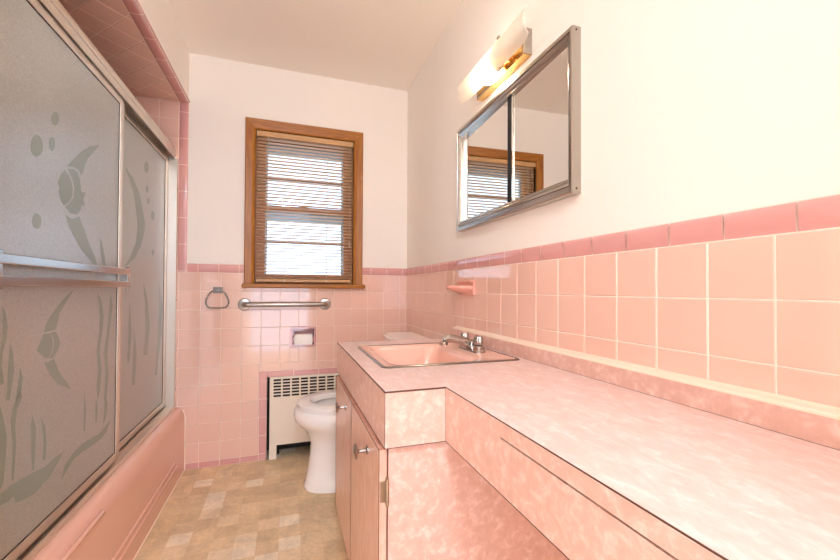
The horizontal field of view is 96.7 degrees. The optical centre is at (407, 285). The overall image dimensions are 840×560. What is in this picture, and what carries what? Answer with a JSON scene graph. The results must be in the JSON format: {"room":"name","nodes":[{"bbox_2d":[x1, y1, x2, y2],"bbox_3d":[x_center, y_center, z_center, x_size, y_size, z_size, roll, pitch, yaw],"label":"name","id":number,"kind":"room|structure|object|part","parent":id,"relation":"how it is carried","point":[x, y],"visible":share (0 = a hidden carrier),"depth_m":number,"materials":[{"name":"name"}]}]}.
{"room":"bathroom","nodes":[
{"label":"bathroom","id":0,"kind":"room"},
{"bbox_2d":[59,0,189,102],"bbox_3d":[-1.440,-1.209,1.315,0.870,0.298,1.504,1,-1,-18],"label":"wall header","id":1,"kind":"structure","parent":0,"point":[142,41],"depth_m":1.68,"materials":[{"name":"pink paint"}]},
{"bbox_2d":[135,445,347,559],"bbox_3d":[-0.378,1.076,0.278,2.292,0.080,4.384,1,-1,-18],"label":"floor","id":2,"kind":"structure","parent":0,"point":[261,509],"depth_m":1.69,"materials":[{"name":"tile"}]},
{"bbox_2d":[33,407,185,559],"bbox_3d":[-1.400,0.863,1.305,0.766,0.363,1.502,1,-1,-18],"label":"bathtub","id":3,"kind":"object","parent":2,"relation":"on","point":[117,520],"visible":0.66,"depth_m":1.40,"materials":[{"name":"pink ceramic"}]},
{"bbox_2d":[269,373,338,459],"bbox_3d":[-0.535,0.813,2.369,0.640,0.497,0.006,1,-1,-18],"label":"radiator cover","id":4,"kind":"object","parent":2,"relation":"on","point":[283,428],"visible":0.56,"depth_m":2.30,"materials":[{"name":"beige metal"}]},
{"bbox_2d":[294,332,430,492],"bbox_3d":[-0.250,0.676,2.067,0.729,0.766,0.464,1,-1,-18],"label":"toilet","id":5,"kind":"object","parent":2,"relation":"on","point":[315,413],"visible":0.3,"depth_m":1.91,"materials":[{"name":"white ceramic"}]},
{"bbox_3d":[-0.332,0.850,2.038,0.559,0.417,0.384,1,-1,-18],"label":"bowl","id":6,"kind":"part","parent":5,"relation":"part of","materials":[{"name":"white ceramic"}]},
{"bbox_3d":[-0.369,0.626,2.029,0.441,0.028,0.364,1,-1,-18],"label":"seat","id":7,"kind":"part","parent":5,"relation":"part of","materials":[{"name":"white plastic"}]},
{"bbox_3d":[-0.002,0.310,2.151,0.213,0.028,0.464,1,-1,-18],"label":"tank lid","id":8,"kind":"part","parent":5,"relation":"part of","materials":[{"name":"white ceramic"}]},
{"bbox_2d":[335,376,567,559],"bbox_3d":[0.069,0.712,1.298,0.610,0.679,0.787,1,-1,-18],"label":"vanity cabinet","id":9,"kind":"object","parent":2,"relation":"on","point":[418,502],"visible":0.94,"depth_m":0.91,"materials":[{"name":"pink laminate"}]},
{"bbox_3d":[-0.236,0.432,1.319,0.037,0.039,0.039,1,-1,-18],"label":"knob","id":10,"kind":"part","parent":9,"relation":"part of","materials":[{"name":"silver metal"}]},
{"bbox_3d":[-0.236,0.653,1.403,0.018,0.539,0.384,1,-1,-18],"label":"door","id":11,"kind":"part","parent":9,"relation":"part of","materials":[{"name":"pink laminate"}]},
{"bbox_3d":[-0.121,0.428,0.965,0.037,0.039,0.039,1,-1,-18],"label":"knob","id":12,"kind":"part","parent":9,"relation":"part of","materials":[{"name":"silver metal"}]},
{"bbox_3d":[-0.117,0.649,1.035,0.018,0.539,0.384,1,-1,-18],"label":"door","id":13,"kind":"part","parent":9,"relation":"part of","materials":[{"name":"pink laminate"}]},
{"bbox_2d":[337,326,839,559],"bbox_3d":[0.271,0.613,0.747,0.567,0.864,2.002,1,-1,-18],"label":"countertop","id":14,"kind":"structure","parent":9,"relation":"on","point":[606,458],"depth_m":0.58,"materials":[{"name":"pink laminate"}]},
{"bbox_2d":[357,342,519,368],"bbox_3d":[0.085,0.307,1.348,0.468,0.134,0.432,1,-1,-18],"label":"sink","id":15,"kind":"object","parent":14,"relation":"in","point":[390,356],"visible":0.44,"depth_m":1.46,"materials":[{"name":"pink ceramic"}]},
{"bbox_2d":[439,333,484,352],"bbox_3d":[0.192,0.212,1.387,0.158,0.062,0.158,1,-1,-18],"label":"faucet","id":16,"kind":"object","parent":14,"relation":"on","point":[475,345],"visible":1,"depth_m":1.36,"materials":[{"name":"silver metal"}]},
{"bbox_3d":[0.189,0.210,1.386,0.149,0.058,0.042,1,-1,-18],"label":"spout","id":17,"kind":"part","parent":16,"relation":"part of","materials":[{"name":"silver metal"}]},
{"bbox_3d":[0.223,0.201,1.454,0.034,0.032,0.034,0,-1,5],"label":"handle","id":18,"kind":"part","parent":16,"relation":"part of","materials":[{"name":"silver metal"}]},
{"bbox_3d":[0.239,0.235,1.402,0.048,0.016,0.158,1,-1,-18],"label":"plate","id":19,"kind":"part","parent":16,"relation":"part of","materials":[{"name":"silver metal"}]},
{"bbox_3d":[0.257,0.200,1.350,0.034,0.032,0.034,1,-1,-40],"label":"handle","id":20,"kind":"part","parent":16,"relation":"part of","materials":[{"name":"silver metal"}]},
{"bbox_2d":[500,438,676,559],"bbox_3d":[0.302,0.311,0.249,0.018,0.095,0.853,1,-1,-18],"label":"drawer","id":21,"kind":"object","parent":14,"relation":"in","point":[580,524],"depth_m":0.49,"materials":[{"name":"pink laminate"}]},
{"bbox_2d":[134,53,407,462],"bbox_3d":[-1.023,-0.142,2.304,2.292,2.401,0.157,1,-1,-18],"label":"wall","id":22,"kind":"structure","parent":0,"point":[227,358],"depth_m":2.24,"materials":[{"name":"pink tile"}]},
{"bbox_2d":[16,0,177,559],"bbox_3d":[-1.115,-0.052,1.405,0.071,1.474,1.500,1,-1,-18],"label":"shower door frame","id":23,"kind":"object","parent":22,"relation":"attached to","point":[55,7],"visible":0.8,"depth_m":1.68,"materials":[{"name":"silver metal"}]},
{"bbox_2d":[0,0,130,559],"bbox_3d":[-0.988,-0.042,1.093,0.048,1.410,0.778,1,-1,-18],"label":"sliding shower door","id":24,"kind":"structure","parent":23,"relation":"attached to","point":[63,277],"depth_m":1.03,"materials":[{"name":"grey glass"}]},
{"bbox_3d":[-1.006,0.648,1.079,0.014,0.028,0.710,1,-1,-18],"label":"rail","id":25,"kind":"part","parent":24,"relation":"part of","materials":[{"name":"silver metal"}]},
{"bbox_3d":[-1.000,-0.724,1.097,0.014,0.045,0.710,1,-1,-18],"label":"rail","id":26,"kind":"part","parent":24,"relation":"part of","materials":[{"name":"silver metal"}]},
{"bbox_3d":[-1.116,-0.757,1.413,0.060,0.064,1.500,1,-1,-18],"label":"header rail","id":27,"kind":"part","parent":23,"relation":"part of","materials":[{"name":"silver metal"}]},
{"bbox_2d":[119,105,167,448],"bbox_3d":[-1.240,-0.035,1.731,0.015,1.410,0.747,1,-1,-18],"label":"sliding shower door","id":28,"kind":"structure","parent":23,"relation":"attached to","point":[145,170],"depth_m":1.75,"materials":[{"name":"grey glass"}]},
{"bbox_3d":[-1.243,0.655,1.722,0.014,0.028,0.679,1,-1,-18],"label":"rail","id":29,"kind":"part","parent":28,"relation":"part of","materials":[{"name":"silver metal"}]},
{"bbox_3d":[-1.236,-0.718,1.740,0.014,0.045,0.679,1,-1,-18],"label":"rail","id":30,"kind":"part","parent":28,"relation":"part of","materials":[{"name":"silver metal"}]},
{"bbox_2d":[205,287,228,308],"bbox_3d":[-1.110,0.074,2.179,0.128,0.127,0.028,1,-1,-18],"label":"towel ring","id":31,"kind":"object","parent":22,"relation":"attached to","point":[215,289],"visible":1,"depth_m":2.17,"materials":[{"name":"silver metal"}]},
{"bbox_2d":[185,455,257,469],"bbox_3d":[-1.087,1.039,2.191,0.393,0.036,0.002,1,-1,-18],"label":"baseboard","id":32,"kind":"structure","parent":22,"relation":"attached to","point":[251,458],"depth_m":2.19,"materials":[{"name":"tile"}]},
{"bbox_2d":[238,298,330,310],"bbox_3d":[-0.743,0.117,2.281,0.546,0.074,0.060,1,-1,-18],"label":"grab bar","id":33,"kind":"object","parent":22,"relation":"attached to","point":[244,304],"visible":1,"depth_m":2.25,"materials":[{"name":"silver metal"}]},
{"bbox_2d":[241,117,364,288],"bbox_3d":[-0.652,-0.492,2.403,0.737,1.026,0.204,1,-1,-18],"label":"window","id":34,"kind":"structure","parent":22,"relation":"in","point":[251,124],"depth_m":2.38,"materials":[{"name":"brown wood"}]},
{"bbox_3d":[-0.948,-0.510,2.246,0.058,0.999,0.022,1,-1,-18],"label":"casing","id":35,"kind":"part","parent":34,"relation":"part of","materials":[{"name":"brown wood"}]},
{"bbox_3d":[-0.633,0.006,2.330,0.737,0.027,0.064,1,-1,-18],"label":"sill","id":36,"kind":"part","parent":34,"relation":"part of","materials":[{"name":"brown wood"}]},
{"bbox_3d":[-0.660,-0.253,2.412,0.593,0.492,0.032,1,-1,-18],"label":"sash","id":37,"kind":"part","parent":34,"relation":"part of","materials":[{"name":"brown wood"}]},
{"bbox_3d":[-0.681,-0.474,2.482,0.597,0.936,0.020,1,-1,-18],"label":"storm frame","id":38,"kind":"part","parent":34,"relation":"part of","materials":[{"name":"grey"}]},
{"bbox_3d":[-0.633,-0.975,2.353,0.715,0.063,0.022,1,-1,-18],"label":"head casing","id":39,"kind":"part","parent":34,"relation":"part of","materials":[{"name":"brown wood"}]},
{"bbox_2d":[256,130,352,282],"bbox_3d":[-0.641,-0.477,2.362,0.590,0.921,0.041,1,-1,-18],"label":"blind","id":40,"kind":"object","parent":34,"relation":"attached to","point":[279,137],"visible":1,"depth_m":2.36,"materials":[{"name":"brown wood"}]},
{"bbox_3d":[-0.765,-0.464,2.329,0.002,0.887,0.029,1,-1,-18],"label":"ladder cord","id":41,"kind":"part","parent":40,"relation":"part of","materials":[{"name":"white fabric"}]},
{"bbox_3d":[-0.649,-0.026,2.361,0.572,0.019,0.026,1,-1,-18],"label":"rail","id":42,"kind":"part","parent":40,"relation":"part of","materials":[{"name":"brown wood"}]},
{"bbox_3d":[-0.521,-0.461,2.408,0.002,0.887,0.029,1,-1,-18],"label":"ladder cord","id":43,"kind":"part","parent":40,"relation":"part of","materials":[{"name":"fabric"}]},
{"bbox_3d":[-0.377,-0.574,2.432,0.010,0.655,0.010,1,-1,-18],"label":"lift cord","id":44,"kind":"part","parent":40,"relation":"part of","materials":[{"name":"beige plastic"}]},
{"bbox_3d":[-0.668,-0.703,2.451,0.593,0.478,0.032,1,-1,-18],"label":"sash","id":45,"kind":"part","parent":34,"relation":"part of","materials":[{"name":"brown wood"}]},
{"bbox_3d":[-0.324,-0.504,2.448,0.060,0.999,0.022,1,-1,-18],"label":"casing","id":46,"kind":"part","parent":34,"relation":"part of","materials":[{"name":"brown wood"}]},
{"bbox_2d":[290,326,315,346],"bbox_3d":[-0.659,0.323,2.355,0.158,0.124,0.093,1,-1,-18],"label":"toilet paper holder","id":47,"kind":"object","parent":22,"relation":"attached to","point":[293,330],"visible":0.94,"depth_m":2.35,"materials":[{"name":"ceramic"}]},
{"bbox_2d":[294,334,311,344],"bbox_3d":[-0.649,0.337,2.323,0.106,0.067,0.068,1,-1,-18],"label":"toilet paper roll","id":48,"kind":"object","parent":47,"relation":"in","point":[299,339],"visible":1,"depth_m":2.29,"materials":[{"name":"white paper"}]},
{"bbox_2d":[168,0,462,90],"bbox_3d":[-0.365,-1.405,0.309,2.292,0.080,4.384,1,-1,-18],"label":"ceiling","id":49,"kind":"structure","parent":0,"point":[382,43],"depth_m":1.99,"materials":[{"name":"white paint"}]},
{"bbox_2d":[406,0,839,407],"bbox_3d":[0.668,-0.155,0.630,0.106,2.401,4.384,1,-1,-18],"label":"wall","id":50,"kind":"structure","parent":0,"point":[700,238],"depth_m":0.80,"materials":[{"name":"white paint"}]},
{"bbox_2d":[446,280,475,294],"bbox_3d":[0.224,0.012,1.674,0.101,0.066,0.154,1,-1,-18],"label":"soap dish","id":51,"kind":"object","parent":50,"relation":"attached to","point":[468,287],"visible":1,"depth_m":1.63,"materials":[{"name":"pink ceramic"}]},
{"bbox_2d":[446,286,471,293],"bbox_3d":[0.220,0.022,1.672,0.091,0.038,0.140,1,-1,-18],"label":"tray","id":52,"kind":"object","parent":51,"relation":"on","point":[457,289],"depth_m":1.63,"materials":[{"name":"pink ceramic"}]},
{"bbox_3d":[0.261,0.012,1.686,0.024,0.066,0.154,1,-1,-18],"label":"wall plate","id":53,"kind":"part","parent":51,"relation":"part of","materials":[{"name":"pink ceramic"}]},
{"bbox_2d":[458,6,531,102],"bbox_3d":[0.332,-0.817,1.372,0.106,0.125,0.452,1,-1,-18],"label":"wall lamp","id":54,"kind":"object","parent":50,"relation":"attached to","point":[510,50],"visible":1,"depth_m":1.32,"materials":[{"name":"white glass"}]},
{"bbox_3d":[0.313,-0.794,1.409,0.055,0.055,0.094,1,-1,-18],"label":"bulb","id":55,"kind":"part","parent":54,"relation":"part of","materials":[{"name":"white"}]},
{"bbox_3d":[0.356,-0.822,1.415,0.032,0.088,0.332,1,-1,-18],"label":"plate","id":56,"kind":"part","parent":54,"relation":"part of","materials":[{"name":"gold metal"}]},
{"bbox_2d":[456,25,580,231],"bbox_3d":[0.358,-0.488,1.395,0.034,0.471,0.741,1,-1,-18],"label":"upper cabinet","id":57,"kind":"object","parent":50,"relation":"attached to","point":[521,152],"visible":1,"depth_m":1.25,"materials":[{"name":"grey metal"}]},
{"bbox_3d":[0.319,-0.489,1.534,0.002,0.393,0.411,1,-1,-16],"label":"mirror door","id":58,"kind":"part","parent":57,"relation":"part of","materials":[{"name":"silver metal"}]},
{"bbox_3d":[0.420,-0.493,1.205,0.002,0.393,0.297,1,-1,-16],"label":"mirror door","id":59,"kind":"part","parent":57,"relation":"part of","materials":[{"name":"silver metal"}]},
{"bbox_2d":[453,329,839,449],"bbox_3d":[0.534,0.218,0.835,0.020,0.045,2.000,1,-1,-18],"label":"backsplash","id":60,"kind":"structure","parent":50,"relation":"attached to","point":[818,429],"depth_m":0.72,"materials":[{"name":"pink laminate"}]}
]}

